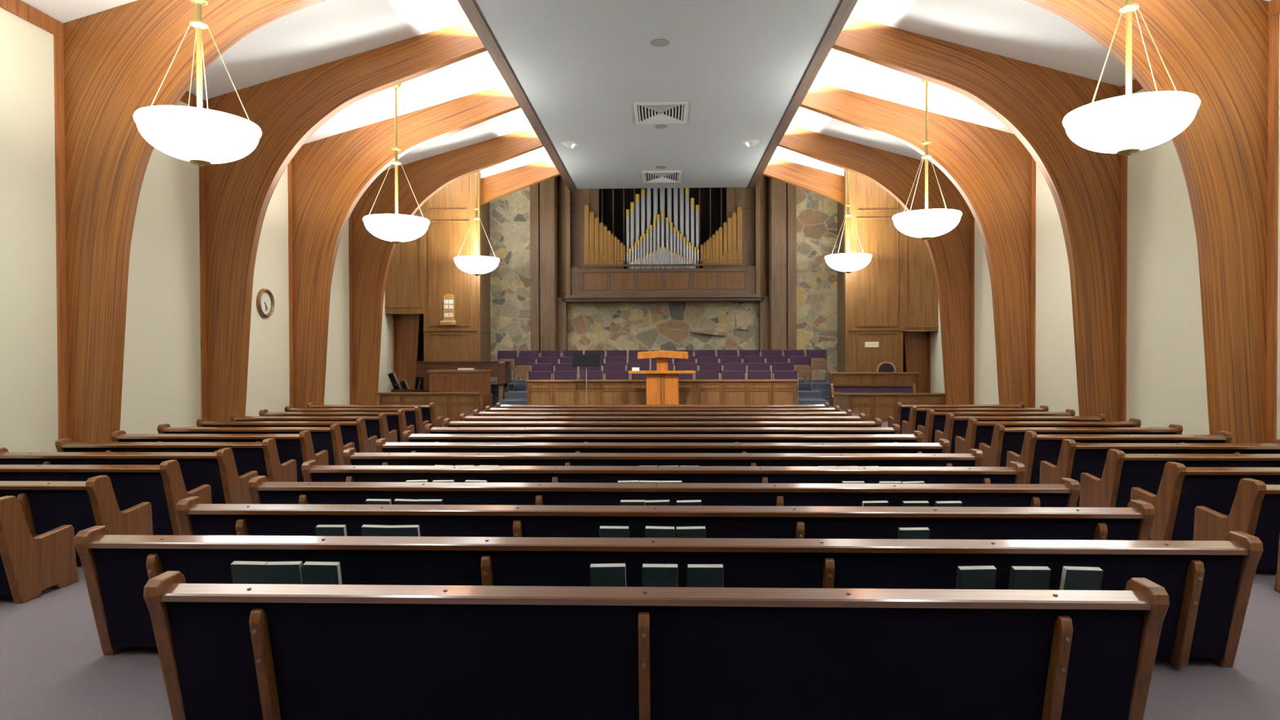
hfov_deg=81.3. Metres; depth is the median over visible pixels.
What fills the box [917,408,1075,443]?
pew
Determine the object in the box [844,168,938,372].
wall
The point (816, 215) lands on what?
stone wall
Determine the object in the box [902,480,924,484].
hymnal
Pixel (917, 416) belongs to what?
pew
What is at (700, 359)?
chair
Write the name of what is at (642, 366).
chair
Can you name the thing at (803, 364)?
chair
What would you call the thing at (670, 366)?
chair
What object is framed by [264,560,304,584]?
hymnal
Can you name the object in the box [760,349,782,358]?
chair
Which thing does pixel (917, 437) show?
pew
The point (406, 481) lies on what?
hymnal
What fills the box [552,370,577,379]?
chair
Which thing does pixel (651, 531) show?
hymnal
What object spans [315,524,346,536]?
hymnal
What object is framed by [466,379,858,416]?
platform
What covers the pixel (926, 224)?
pendant
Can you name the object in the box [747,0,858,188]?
trim
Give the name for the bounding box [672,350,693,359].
chair
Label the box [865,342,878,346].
wall plaque
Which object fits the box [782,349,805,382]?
chair
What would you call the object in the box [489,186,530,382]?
stone wall
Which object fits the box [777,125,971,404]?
arch
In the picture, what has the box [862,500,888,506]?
hymnal
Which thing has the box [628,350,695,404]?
pulpit
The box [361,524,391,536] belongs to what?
hymnal
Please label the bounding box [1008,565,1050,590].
hymnal
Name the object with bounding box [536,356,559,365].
chair
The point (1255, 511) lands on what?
pew
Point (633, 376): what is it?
chair
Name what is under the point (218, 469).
pew
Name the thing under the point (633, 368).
box
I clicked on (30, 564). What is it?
pew
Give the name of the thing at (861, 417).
pew
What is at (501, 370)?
grand piano
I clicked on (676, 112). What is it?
ceiling vent
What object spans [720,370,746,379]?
chair
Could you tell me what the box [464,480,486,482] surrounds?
hymnal
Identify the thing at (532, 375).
chair
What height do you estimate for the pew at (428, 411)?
0.875 m
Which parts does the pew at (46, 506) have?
rail, backrest, panel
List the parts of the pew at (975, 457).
panel, rail, backrest, panel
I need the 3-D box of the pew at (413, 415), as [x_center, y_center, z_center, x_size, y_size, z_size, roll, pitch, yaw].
[-6.011,1.398,15.941,2.820,0.875,0.810,0,1,2]
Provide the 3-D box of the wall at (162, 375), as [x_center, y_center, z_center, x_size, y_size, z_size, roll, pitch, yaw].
[-8.686,-1.579,10.026,0.200,6.980,37.900,0,1,2]
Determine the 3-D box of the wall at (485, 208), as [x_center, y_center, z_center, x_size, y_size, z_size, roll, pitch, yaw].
[-6.603,-2.421,25.377,2.950,8.300,3.060,0,1,2]
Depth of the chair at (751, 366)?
21.89 m
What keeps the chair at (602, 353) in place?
on the platform
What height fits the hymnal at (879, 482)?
0.294 m
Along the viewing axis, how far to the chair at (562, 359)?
23.18 m
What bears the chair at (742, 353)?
on the platform
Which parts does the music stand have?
post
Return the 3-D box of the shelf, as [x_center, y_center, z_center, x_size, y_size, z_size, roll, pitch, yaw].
[0.566,0.310,19.127,1.700,0.070,0.700,0,1,2]
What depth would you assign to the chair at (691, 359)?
23.06 m
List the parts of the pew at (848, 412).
panel, backrest, rail, panel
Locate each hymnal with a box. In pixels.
[230,560,267,583]
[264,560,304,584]
[302,561,342,584]
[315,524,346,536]
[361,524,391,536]
[364,498,391,504]
[388,524,420,536]
[393,498,417,504]
[404,480,427,482]
[417,498,443,504]
[431,480,454,482]
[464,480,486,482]
[589,563,626,586]
[600,525,629,537]
[617,480,639,483]
[620,499,644,505]
[639,480,661,483]
[641,564,677,586]
[644,499,670,505]
[644,525,674,537]
[660,480,682,483]
[675,499,701,506]
[675,526,705,537]
[687,564,723,587]
[841,480,864,483]
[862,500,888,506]
[879,481,902,483]
[897,527,929,539]
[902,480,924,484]
[902,501,928,506]
[934,501,962,506]
[955,565,996,589]
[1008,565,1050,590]
[1059,565,1103,590]
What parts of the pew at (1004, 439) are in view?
panel, backrest, rail, panel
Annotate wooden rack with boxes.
[391,389,429,391]
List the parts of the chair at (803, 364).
backrest, seat, frame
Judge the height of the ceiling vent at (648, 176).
0.040 m
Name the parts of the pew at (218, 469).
panel, rail, panel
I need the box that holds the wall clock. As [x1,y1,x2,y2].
[256,288,275,317]
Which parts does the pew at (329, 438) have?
panel, rail, backrest, panel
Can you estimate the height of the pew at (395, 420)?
0.875 m
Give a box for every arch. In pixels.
[63,0,324,441]
[204,20,486,421]
[292,84,520,408]
[351,127,543,404]
[395,158,559,389]
[762,156,928,392]
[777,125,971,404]
[800,81,1031,408]
[831,16,1120,421]
[1022,0,1268,443]
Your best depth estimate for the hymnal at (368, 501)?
6.55 m
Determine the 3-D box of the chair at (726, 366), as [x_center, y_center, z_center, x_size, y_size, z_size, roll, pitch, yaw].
[2.783,0.612,21.923,0.700,1.058,0.330,0,1,2]
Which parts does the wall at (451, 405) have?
cap rail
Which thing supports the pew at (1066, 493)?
on the floor
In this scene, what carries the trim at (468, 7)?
attached to the ceiling at (581, 66)
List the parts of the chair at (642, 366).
backrest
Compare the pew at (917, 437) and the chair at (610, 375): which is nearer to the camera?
the pew at (917, 437)
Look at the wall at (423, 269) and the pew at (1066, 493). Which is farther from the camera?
the wall at (423, 269)
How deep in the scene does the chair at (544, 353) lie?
24.30 m
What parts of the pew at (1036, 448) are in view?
panel, rail, panel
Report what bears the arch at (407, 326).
on the floor
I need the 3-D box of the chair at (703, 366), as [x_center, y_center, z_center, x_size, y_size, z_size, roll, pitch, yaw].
[2.074,0.614,21.947,0.700,1.058,0.330,0,1,2]
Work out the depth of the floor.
4.62 m
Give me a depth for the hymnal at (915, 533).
5.43 m
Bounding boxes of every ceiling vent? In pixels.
[633,101,688,124]
[641,170,681,182]
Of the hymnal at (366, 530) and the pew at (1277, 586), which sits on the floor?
the pew at (1277, 586)
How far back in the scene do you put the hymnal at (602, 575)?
4.53 m
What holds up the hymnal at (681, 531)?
in the pew at (1135, 522)
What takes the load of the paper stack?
on the organ console
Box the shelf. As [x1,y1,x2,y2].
[628,370,695,373]
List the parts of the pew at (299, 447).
panel, rail, panel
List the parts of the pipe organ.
panel, gallery panel, gallery panel, gallery panel, pipe rail, gallery panel, gallery panel, gallery panel, panel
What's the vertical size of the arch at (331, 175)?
8.489 m
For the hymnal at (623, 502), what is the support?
in the pew at (1066, 493)
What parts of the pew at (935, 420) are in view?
panel, rail, panel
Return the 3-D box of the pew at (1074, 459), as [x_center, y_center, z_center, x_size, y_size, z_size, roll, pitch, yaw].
[6.728,1.433,9.647,2.700,0.875,0.810,0,1,2]
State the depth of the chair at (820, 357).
23.99 m
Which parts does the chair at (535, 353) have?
backrest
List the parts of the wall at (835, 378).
cap rail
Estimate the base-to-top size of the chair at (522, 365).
1.058 m
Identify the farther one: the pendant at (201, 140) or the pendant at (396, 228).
the pendant at (396, 228)
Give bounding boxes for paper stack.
[457,368,474,369]
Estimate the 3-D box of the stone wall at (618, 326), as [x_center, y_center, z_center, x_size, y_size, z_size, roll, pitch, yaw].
[0.847,-0.411,27.034,7.100,4.200,0.500,0,1,2]
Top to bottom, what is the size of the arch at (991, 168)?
8.489 m
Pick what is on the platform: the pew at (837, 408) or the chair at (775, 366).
the chair at (775, 366)
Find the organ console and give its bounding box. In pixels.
[427,369,492,394]
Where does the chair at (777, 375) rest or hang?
on the platform
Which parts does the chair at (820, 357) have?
backrest, seat, frame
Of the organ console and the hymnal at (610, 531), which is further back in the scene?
the organ console
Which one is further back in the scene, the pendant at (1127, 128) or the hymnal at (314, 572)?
the pendant at (1127, 128)
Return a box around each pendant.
[133,0,262,166]
[362,83,430,244]
[453,171,499,275]
[824,170,871,273]
[892,79,962,239]
[1062,0,1200,155]
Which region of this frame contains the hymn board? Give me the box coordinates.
[440,293,457,324]
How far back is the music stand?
19.48 m
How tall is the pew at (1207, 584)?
0.875 m
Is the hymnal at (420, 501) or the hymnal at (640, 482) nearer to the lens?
the hymnal at (420, 501)
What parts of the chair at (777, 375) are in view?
backrest, frame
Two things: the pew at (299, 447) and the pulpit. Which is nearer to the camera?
the pew at (299, 447)
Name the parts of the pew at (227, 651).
panel, rail, panel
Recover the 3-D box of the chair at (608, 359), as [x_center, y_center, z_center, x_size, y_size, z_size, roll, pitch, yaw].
[-0.742,0.419,23.139,0.700,1.058,0.330,0,1,2]
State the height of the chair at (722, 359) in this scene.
1.058 m
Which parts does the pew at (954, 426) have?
panel, rail, panel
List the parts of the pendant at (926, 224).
rod, rod, stem, lamp shade, rod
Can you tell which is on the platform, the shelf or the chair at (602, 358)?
the chair at (602, 358)
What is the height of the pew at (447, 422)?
0.875 m
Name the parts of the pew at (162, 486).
rail, backrest, panel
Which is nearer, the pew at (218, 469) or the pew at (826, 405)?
the pew at (218, 469)
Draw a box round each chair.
[495,350,518,382]
[513,356,536,391]
[517,350,540,382]
[527,370,552,379]
[530,363,554,373]
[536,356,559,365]
[540,350,561,359]
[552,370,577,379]
[554,363,578,379]
[559,356,573,363]
[561,350,583,356]
[577,363,602,373]
[578,370,604,379]
[583,350,605,359]
[600,356,604,365]
[602,363,626,379]
[604,356,627,365]
[604,370,629,379]
[605,350,627,359]
[626,363,649,379]
[627,350,648,359]
[627,356,650,370]
[630,373,646,379]
[650,357,673,365]
[650,363,674,370]
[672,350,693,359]
[673,355,696,365]
[674,363,697,379]
[678,373,693,379]
[693,350,715,358]
[694,370,719,379]
[696,355,719,370]
[698,362,722,379]
[715,350,737,358]
[719,355,742,365]
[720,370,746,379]
[722,362,746,373]
[738,350,760,358]
[742,355,765,365]
[746,362,770,373]
[746,370,772,379]
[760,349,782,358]
[765,355,788,365]
[770,362,795,379]
[772,370,798,404]
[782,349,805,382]
[788,355,813,390]
[804,349,828,382]
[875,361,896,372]
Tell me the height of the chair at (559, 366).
1.058 m
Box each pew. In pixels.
[0,447,257,503]
[0,459,211,535]
[0,475,153,560]
[0,495,79,603]
[54,438,297,481]
[74,525,1263,667]
[111,430,328,481]
[143,570,1168,719]
[157,423,355,465]
[176,496,1155,540]
[196,417,377,452]
[230,413,397,442]
[248,475,1080,506]
[258,408,414,442]
[284,405,429,434]
[301,460,1025,484]
[306,402,443,426]
[342,448,983,466]
[375,438,950,453]
[402,430,923,443]
[424,423,900,434]
[443,417,881,426]
[459,413,866,421]
[473,408,852,416]
[484,405,839,412]
[496,402,829,408]
[829,383,916,406]
[888,402,1025,434]
[901,405,1048,434]
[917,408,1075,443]
[934,413,1106,453]
[955,417,1141,453]
[978,423,1182,466]
[1006,431,1232,484]
[1039,439,1279,502]
[1079,448,1279,507]
[1130,462,1279,540]
[1192,478,1279,568]
[1274,533,1279,592]
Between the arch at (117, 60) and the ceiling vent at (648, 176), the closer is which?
the arch at (117, 60)
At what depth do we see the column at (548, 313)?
26.33 m
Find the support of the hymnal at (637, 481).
in the pew at (1015, 473)
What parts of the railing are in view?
cap rail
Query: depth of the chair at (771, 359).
22.96 m
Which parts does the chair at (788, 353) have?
backrest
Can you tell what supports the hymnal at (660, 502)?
in the pew at (1066, 493)
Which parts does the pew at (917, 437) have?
panel, rail, backrest, panel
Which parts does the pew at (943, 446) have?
panel, backrest, rail, panel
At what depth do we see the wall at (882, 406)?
21.05 m
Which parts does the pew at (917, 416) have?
panel, backrest, rail, panel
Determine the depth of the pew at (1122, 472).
8.39 m
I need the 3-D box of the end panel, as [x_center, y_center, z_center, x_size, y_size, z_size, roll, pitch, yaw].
[-4.496,1.375,21.761,0.110,0.780,0.678,0,1,22]
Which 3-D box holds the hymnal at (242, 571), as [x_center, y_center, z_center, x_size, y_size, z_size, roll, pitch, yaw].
[-2.418,1.398,4.647,0.219,0.296,0.105,0,1,2]
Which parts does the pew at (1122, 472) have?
panel, backrest, rail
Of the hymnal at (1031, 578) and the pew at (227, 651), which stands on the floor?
the pew at (227, 651)
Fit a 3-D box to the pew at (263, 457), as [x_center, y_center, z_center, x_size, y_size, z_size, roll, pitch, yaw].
[-6.205,1.466,10.077,2.820,0.875,0.810,0,1,2]
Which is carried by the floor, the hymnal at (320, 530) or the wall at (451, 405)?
the wall at (451, 405)
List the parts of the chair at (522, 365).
frame, seat, backrest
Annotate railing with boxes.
[525,379,798,404]
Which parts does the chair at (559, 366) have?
backrest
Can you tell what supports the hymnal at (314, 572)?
in the pew at (1207, 584)
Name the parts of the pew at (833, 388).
panel, rail, backrest, panel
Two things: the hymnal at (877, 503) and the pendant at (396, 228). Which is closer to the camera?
the hymnal at (877, 503)
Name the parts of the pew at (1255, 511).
panel, backrest, rail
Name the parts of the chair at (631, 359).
backrest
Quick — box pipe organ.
[558,174,768,302]
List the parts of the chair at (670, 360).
backrest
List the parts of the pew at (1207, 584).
panel, rail, panel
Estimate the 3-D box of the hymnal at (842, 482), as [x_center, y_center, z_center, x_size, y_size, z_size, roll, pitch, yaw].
[2.119,1.353,7.432,0.218,0.295,0.105,0,1,2]
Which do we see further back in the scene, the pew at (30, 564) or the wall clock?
the wall clock
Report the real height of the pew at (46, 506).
0.875 m
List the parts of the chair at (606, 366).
backrest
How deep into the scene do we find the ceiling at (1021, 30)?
13.69 m
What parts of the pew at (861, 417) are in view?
panel, rail, backrest, panel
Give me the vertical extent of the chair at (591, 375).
1.058 m
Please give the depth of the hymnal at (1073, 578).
4.44 m
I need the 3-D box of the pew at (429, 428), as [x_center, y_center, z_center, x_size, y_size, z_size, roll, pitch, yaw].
[0.320,1.427,11.792,7.290,0.875,0.860,0,1,2]
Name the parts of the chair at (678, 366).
backrest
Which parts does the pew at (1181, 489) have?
panel, backrest, rail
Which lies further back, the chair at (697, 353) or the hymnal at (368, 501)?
the chair at (697, 353)
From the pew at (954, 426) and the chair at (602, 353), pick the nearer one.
the pew at (954, 426)
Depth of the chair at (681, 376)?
20.86 m
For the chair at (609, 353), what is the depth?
24.23 m
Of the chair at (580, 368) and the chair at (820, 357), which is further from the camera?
the chair at (820, 357)
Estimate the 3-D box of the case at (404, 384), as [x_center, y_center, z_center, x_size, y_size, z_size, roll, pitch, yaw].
[-7.259,0.781,23.034,0.253,0.354,0.144,0,1,2]
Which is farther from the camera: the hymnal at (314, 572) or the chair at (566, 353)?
the chair at (566, 353)
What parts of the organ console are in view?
panel moulding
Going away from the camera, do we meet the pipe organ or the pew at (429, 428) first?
the pew at (429, 428)
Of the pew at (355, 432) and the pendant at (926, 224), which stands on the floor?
the pew at (355, 432)
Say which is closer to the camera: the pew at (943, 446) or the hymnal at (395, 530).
the hymnal at (395, 530)
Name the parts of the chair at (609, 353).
backrest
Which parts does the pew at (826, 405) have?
panel, rail, backrest, panel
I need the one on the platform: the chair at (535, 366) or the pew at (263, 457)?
the chair at (535, 366)
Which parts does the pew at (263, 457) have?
panel, rail, backrest, panel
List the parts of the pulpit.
moulding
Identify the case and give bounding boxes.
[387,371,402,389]
[400,379,409,389]
[414,378,422,389]
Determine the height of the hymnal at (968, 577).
0.299 m
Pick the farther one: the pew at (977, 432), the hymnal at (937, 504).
the pew at (977, 432)
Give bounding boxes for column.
[529,176,567,352]
[758,176,796,351]
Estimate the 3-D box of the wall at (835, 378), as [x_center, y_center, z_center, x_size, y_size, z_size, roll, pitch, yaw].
[7.080,0.971,22.555,2.690,1.200,0.130,0,1,2]
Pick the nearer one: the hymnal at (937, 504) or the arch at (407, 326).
the hymnal at (937, 504)
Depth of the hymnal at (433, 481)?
7.53 m
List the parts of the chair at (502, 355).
seat, backrest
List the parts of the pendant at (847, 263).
stem, lamp shade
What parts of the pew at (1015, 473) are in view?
panel, rail, backrest, panel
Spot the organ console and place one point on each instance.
(440, 380)
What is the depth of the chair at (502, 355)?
24.34 m
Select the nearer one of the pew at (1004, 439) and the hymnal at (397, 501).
the hymnal at (397, 501)
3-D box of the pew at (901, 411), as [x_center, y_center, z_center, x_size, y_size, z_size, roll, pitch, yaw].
[6.955,1.354,16.489,2.700,0.875,0.810,0,1,2]
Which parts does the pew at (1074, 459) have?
panel, rail, panel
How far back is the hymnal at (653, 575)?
4.52 m
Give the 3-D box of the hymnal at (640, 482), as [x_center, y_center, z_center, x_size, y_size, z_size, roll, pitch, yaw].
[0.102,1.358,7.499,0.217,0.294,0.105,0,1,2]
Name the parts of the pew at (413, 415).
panel, rail, panel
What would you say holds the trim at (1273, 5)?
attached to the wall at (1166, 382)
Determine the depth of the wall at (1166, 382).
13.26 m
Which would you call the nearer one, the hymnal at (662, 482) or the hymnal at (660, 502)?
the hymnal at (660, 502)
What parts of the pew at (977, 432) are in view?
panel, backrest, rail, panel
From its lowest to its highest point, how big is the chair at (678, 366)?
1.058 m
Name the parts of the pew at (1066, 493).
panel, rail, backrest, panel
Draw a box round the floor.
[0,421,1279,719]
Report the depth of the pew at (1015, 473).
7.55 m
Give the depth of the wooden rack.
22.66 m
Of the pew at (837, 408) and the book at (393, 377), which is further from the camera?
the book at (393, 377)
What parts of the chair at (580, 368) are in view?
backrest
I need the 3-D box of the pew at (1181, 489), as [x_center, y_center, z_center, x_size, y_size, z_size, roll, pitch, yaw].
[6.663,1.455,7.693,2.700,0.875,0.810,0,1,2]
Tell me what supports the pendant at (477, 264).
hanging from the ceiling at (326, 31)
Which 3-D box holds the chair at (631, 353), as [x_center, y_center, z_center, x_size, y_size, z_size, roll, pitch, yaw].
[-0.040,0.209,24.214,0.700,1.058,0.330,0,1,2]
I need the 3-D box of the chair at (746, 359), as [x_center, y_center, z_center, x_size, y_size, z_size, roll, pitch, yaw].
[3.516,0.408,22.997,0.700,1.058,0.330,0,1,2]
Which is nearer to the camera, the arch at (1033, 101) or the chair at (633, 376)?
the arch at (1033, 101)
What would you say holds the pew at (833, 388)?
on the platform
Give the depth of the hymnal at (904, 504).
6.40 m
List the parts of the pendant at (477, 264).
lamp shade, stem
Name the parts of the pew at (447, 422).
panel, rail, backrest, panel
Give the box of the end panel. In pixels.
[479,393,492,411]
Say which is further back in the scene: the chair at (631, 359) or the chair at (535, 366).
the chair at (631, 359)
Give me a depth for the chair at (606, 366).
22.03 m
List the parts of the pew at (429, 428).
panel, rail, backrest, panel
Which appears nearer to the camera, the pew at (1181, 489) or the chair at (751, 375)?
the pew at (1181, 489)
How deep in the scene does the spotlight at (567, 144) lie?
20.56 m
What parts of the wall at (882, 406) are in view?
return panel, cap rail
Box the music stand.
[572,354,599,404]
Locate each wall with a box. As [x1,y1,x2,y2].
[0,7,417,452]
[377,391,479,421]
[384,170,481,390]
[417,201,490,390]
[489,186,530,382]
[567,302,759,355]
[795,186,837,380]
[828,372,919,396]
[831,392,946,421]
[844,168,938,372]
[930,13,1279,439]
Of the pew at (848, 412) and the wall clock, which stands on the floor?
the pew at (848, 412)
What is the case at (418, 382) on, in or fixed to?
on the wooden rack
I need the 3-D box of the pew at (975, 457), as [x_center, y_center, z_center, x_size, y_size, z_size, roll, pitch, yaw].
[0.223,1.461,8.860,7.290,0.875,0.860,0,1,2]
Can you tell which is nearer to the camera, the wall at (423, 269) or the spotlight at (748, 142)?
the spotlight at (748, 142)
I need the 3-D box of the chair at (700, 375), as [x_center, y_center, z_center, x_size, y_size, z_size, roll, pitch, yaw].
[1.876,0.827,20.855,0.700,1.058,0.330,0,1,2]
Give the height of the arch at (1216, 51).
8.489 m
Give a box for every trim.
[0,0,395,439]
[457,0,576,190]
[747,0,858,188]
[928,0,1279,443]
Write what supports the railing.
on the platform
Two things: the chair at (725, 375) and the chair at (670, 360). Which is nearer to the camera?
the chair at (725, 375)
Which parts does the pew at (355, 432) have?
panel, rail, backrest, panel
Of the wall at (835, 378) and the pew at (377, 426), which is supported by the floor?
the pew at (377, 426)
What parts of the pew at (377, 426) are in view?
panel, rail, backrest, panel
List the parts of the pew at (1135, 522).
panel, rail, backrest, panel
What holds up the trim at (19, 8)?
attached to the wall at (162, 375)
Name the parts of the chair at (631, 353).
backrest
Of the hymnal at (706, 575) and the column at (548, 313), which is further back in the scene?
the column at (548, 313)
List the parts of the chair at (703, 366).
backrest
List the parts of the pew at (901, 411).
panel, rail, panel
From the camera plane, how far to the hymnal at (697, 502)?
6.46 m
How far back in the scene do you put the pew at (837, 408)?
15.35 m
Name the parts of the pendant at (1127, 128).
rod, rod, stem, lamp shade, rod, rod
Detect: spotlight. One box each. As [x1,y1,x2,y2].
[561,141,579,148]
[741,139,759,146]
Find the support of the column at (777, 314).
on the floor
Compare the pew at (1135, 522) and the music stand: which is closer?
the pew at (1135, 522)
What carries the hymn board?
attached to the wall at (423, 269)
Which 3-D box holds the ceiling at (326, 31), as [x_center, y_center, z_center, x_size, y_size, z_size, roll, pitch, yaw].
[-5.795,-5.837,9.881,6.010,1.833,37.900,0,1,2]
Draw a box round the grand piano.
[414,360,511,400]
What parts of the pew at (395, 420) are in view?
panel, rail, panel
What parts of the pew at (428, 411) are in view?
panel, rail, backrest, panel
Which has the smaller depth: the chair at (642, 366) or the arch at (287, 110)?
the arch at (287, 110)
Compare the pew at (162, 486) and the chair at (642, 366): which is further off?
the chair at (642, 366)
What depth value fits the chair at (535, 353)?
24.33 m
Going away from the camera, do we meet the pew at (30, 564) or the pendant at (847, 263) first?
the pew at (30, 564)
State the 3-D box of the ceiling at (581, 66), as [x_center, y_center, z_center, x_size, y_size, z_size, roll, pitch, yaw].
[0.175,-6.323,8.637,6.450,0.954,35.420,0,1,2]
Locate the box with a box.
[631,367,639,370]
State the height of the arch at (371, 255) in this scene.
8.489 m
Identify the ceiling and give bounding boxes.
[21,0,559,178]
[473,0,841,189]
[772,0,1271,176]
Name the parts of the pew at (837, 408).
panel, rail, panel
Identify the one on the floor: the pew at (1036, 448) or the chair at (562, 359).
the pew at (1036, 448)
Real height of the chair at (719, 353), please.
1.058 m
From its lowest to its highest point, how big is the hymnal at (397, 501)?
0.299 m
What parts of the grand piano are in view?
lid, leg, leg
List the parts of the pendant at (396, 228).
rod, stem, lamp shade, rod, rod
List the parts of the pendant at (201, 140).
rod, rod, lamp shade, stem, rod, rod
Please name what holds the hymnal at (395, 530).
in the pew at (1135, 522)
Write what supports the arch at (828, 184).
on the floor

